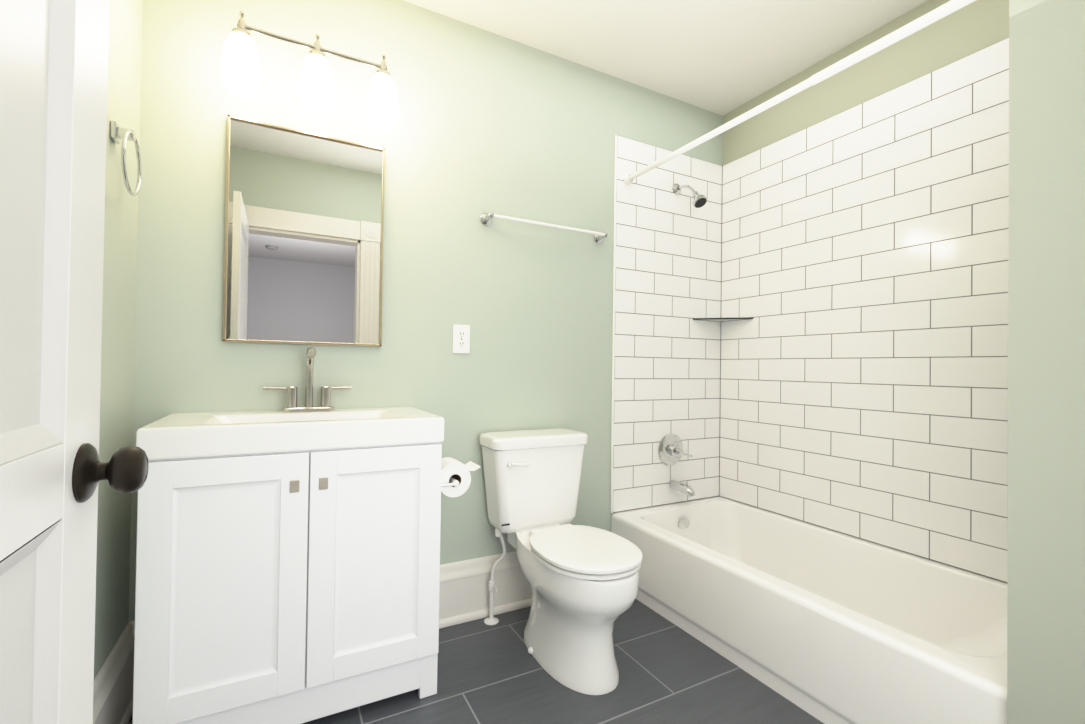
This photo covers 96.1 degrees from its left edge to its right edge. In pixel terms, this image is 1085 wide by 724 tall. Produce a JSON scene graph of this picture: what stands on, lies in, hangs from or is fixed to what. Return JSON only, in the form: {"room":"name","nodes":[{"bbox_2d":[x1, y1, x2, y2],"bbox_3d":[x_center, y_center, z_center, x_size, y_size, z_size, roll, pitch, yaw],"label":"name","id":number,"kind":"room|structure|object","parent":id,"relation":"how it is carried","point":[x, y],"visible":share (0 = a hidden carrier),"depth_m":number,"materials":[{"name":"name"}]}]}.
{"room":"bathroom","nodes":[
{"label":"bathroom","id":0,"kind":"room"},
{"bbox_2d":[94,0,142,679],"bbox_3d":[-0.835,-0.194,0.599,0.120,2.438,1.970,1,-1,-28],"label":"wall","id":1,"kind":"structure","parent":0,"point":[125,16],"depth_m":1.33,"materials":[{"name":"green paint"}]},
{"bbox_2d":[0,0,147,723],"bbox_3d":[-0.408,0.060,0.295,0.151,1.912,0.722,1,-1,-28],"label":"door","id":2,"kind":"structure","parent":1,"relation":"in","point":[54,53],"depth_m":0.50,"materials":[{"name":"white paint"}]},
{"bbox_2d":[110,121,141,195],"bbox_3d":[-1.095,-0.529,1.273,0.045,0.178,0.165,1,-1,-28],"label":"towel ring","id":3,"kind":"object","parent":1,"relation":"attached to","point":[117,133],"visible":1,"depth_m":1.26,"materials":[{"name":"silver metal"}]},
{"bbox_2d":[129,0,722,621],"bbox_3d":[-0.161,-0.168,2.146,2.770,2.438,0.120,1,-1,-28],"label":"wall","id":4,"kind":"structure","parent":0,"point":[487,122],"depth_m":1.94,"materials":[{"name":"green paint"}]},
{"bbox_2d":[223,115,384,346],"bbox_3d":[-0.819,-0.433,1.713,0.498,0.742,0.020,1,-1,-28],"label":"mirror","id":5,"kind":"object","parent":4,"relation":"attached to","point":[304,211],"visible":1,"depth_m":1.70,"materials":[{"name":"clear glass"}]},
{"bbox_2d":[221,11,398,129],"bbox_3d":[-0.772,-0.978,1.662,0.540,0.254,0.157,1,-1,-28],"label":"sconce","id":6,"kind":"object","parent":4,"relation":"attached to","point":[240,62],"visible":1,"depth_m":1.60,"materials":[{"name":"white glass"}]},
{"bbox_2d":[93,551,531,723],"bbox_3d":[-0.033,0.922,1.093,1.798,0.237,1.850,1,-1,-28],"label":"baseboard","id":7,"kind":"structure","parent":4,"relation":"attached to","point":[464,593],"depth_m":1.95,"materials":[{"name":"white paint"}]},
{"bbox_2d":[453,325,469,353],"bbox_3d":[-0.330,-0.093,1.982,0.072,0.116,0.008,1,-1,-28],"label":"outlet","id":8,"kind":"object","parent":4,"relation":"attached to","point":[461,333],"visible":1,"depth_m":1.98,"materials":[{"name":"white plastic"}]},
{"bbox_2d":[480,212,608,243],"bbox_3d":[0.031,-0.591,2.139,0.621,0.052,0.072,1,-1,-28],"label":"towel rail","id":9,"kind":"object","parent":4,"relation":"attached to","point":[485,218],"visible":1,"depth_m":2.09,"materials":[{"name":"silver metal"}]},
{"bbox_2d":[610,135,722,512],"bbox_3d":[0.658,-0.180,2.510,0.728,1.818,0.010,1,-1,-28],"label":"wall tile","id":10,"kind":"structure","parent":4,"relation":"attached to","point":[667,251],"depth_m":2.49,"materials":[{"name":"white tile"}]},
{"bbox_2d":[658,434,692,465],"bbox_3d":[0.677,0.449,2.471,0.169,0.164,0.076,1,-1,-28],"label":"tub valve","id":11,"kind":"object","parent":4,"relation":"attached to","point":[670,449],"visible":1,"depth_m":2.48,"materials":[{"name":"silver metal"}]},
{"bbox_2d":[669,480,694,497],"bbox_3d":[0.707,0.633,2.444,0.048,0.070,0.149,1,-1,-28],"label":"tub spout","id":12,"kind":"object","parent":4,"relation":"attached to","point":[682,487],"visible":1,"depth_m":2.43,"materials":[{"name":"silver metal"}]},
{"bbox_2d":[673,183,706,207],"bbox_3d":[0.741,-0.842,2.442,0.072,0.166,0.194,1,-1,-28],"label":"shower head","id":13,"kind":"object","parent":4,"relation":"attached to","point":[699,200],"visible":1,"depth_m":2.40},
{"bbox_2d":[128,598,823,723],"bbox_3d":[0.287,1.088,1.264,2.770,0.080,2.090,1,-1,-28],"label":"floor","id":14,"kind":"structure","parent":0,"point":[487,674],"depth_m":1.56,"materials":[{"name":"tile"}]},
{"bbox_2d":[133,346,479,723],"bbox_3d":[-0.677,0.493,1.558,0.906,1.087,0.419,1,-1,-28],"label":"vanity","id":15,"kind":"object","parent":14,"relation":"on","point":[288,558],"visible":0.98,"depth_m":1.32,"materials":[{"name":"white paint"}]},
{"bbox_2d":[479,428,641,694],"bbox_3d":[0.081,0.671,1.792,0.432,0.758,0.706,1,-1,-28],"label":"toilet","id":16,"kind":"object","parent":14,"relation":"on","point":[581,579],"visible":1,"depth_m":1.70,"materials":[{"name":"white ceramic"}]},
{"bbox_2d":[611,496,1007,723],"bbox_3d":[0.989,0.895,1.863,0.727,0.335,1.450,1,-1,-28],"label":"bathtub","id":17,"kind":"object","parent":14,"relation":"on","point":[847,629],"visible":0.85,"depth_m":1.69,"materials":[{"name":"white ceramic"}]},
{"bbox_2d":[403,0,927,115],"bbox_3d":[0.321,-1.430,1.291,2.770,0.080,2.090,1,-1,-28],"label":"ceiling","id":18,"kind":"structure","parent":0,"point":[715,56],"depth_m":2.04,"materials":[{"name":"white paint"}]},
{"bbox_2d":[720,0,1008,582],"bbox_3d":[1.501,-0.148,1.850,0.120,2.438,1.970,1,-1,-28],"label":"wall","id":19,"kind":"structure","parent":0,"point":[980,24],"depth_m":2.02,"materials":[{"name":"green paint"}]},
{"bbox_2d":[693,317,752,321],"bbox_3d":[0.938,-0.226,2.539,0.213,0.010,0.214,1,-1,-28],"label":"corner shelf","id":20,"kind":"object","parent":19,"relation":"attached to","point":[737,318],"visible":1,"depth_m":2.56,"materials":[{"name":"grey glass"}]},
{"bbox_2d":[720,38,1008,582],"bbox_3d":[1.323,-0.177,2.046,0.008,1.816,1.456,1,-1,-28],"label":"wall tile","id":21,"kind":"structure","parent":19,"relation":"attached to","point":[864,393],"depth_m":1.96,"materials":[{"name":"white tile"}]},
{"bbox_2d":[1007,0,1084,723],"bbox_3d":[1.429,-0.158,1.054,0.757,2.438,0.394,1,-1,-28],"label":"wall","id":22,"kind":"structure","parent":0,"point":[1046,596],"depth_m":0.99,"materials":[{"name":"green paint"}]},
{"bbox_2d":[623,0,975,183],"bbox_3d":[0.755,-0.893,1.741,0.048,0.048,1.446,1,-1,-28],"label":"rail","id":23,"kind":"object","parent":22,"relation":"attached to","point":[951,6],"visible":1,"depth_m":1.49,"materials":[{"name":"white metal"}]}
]}

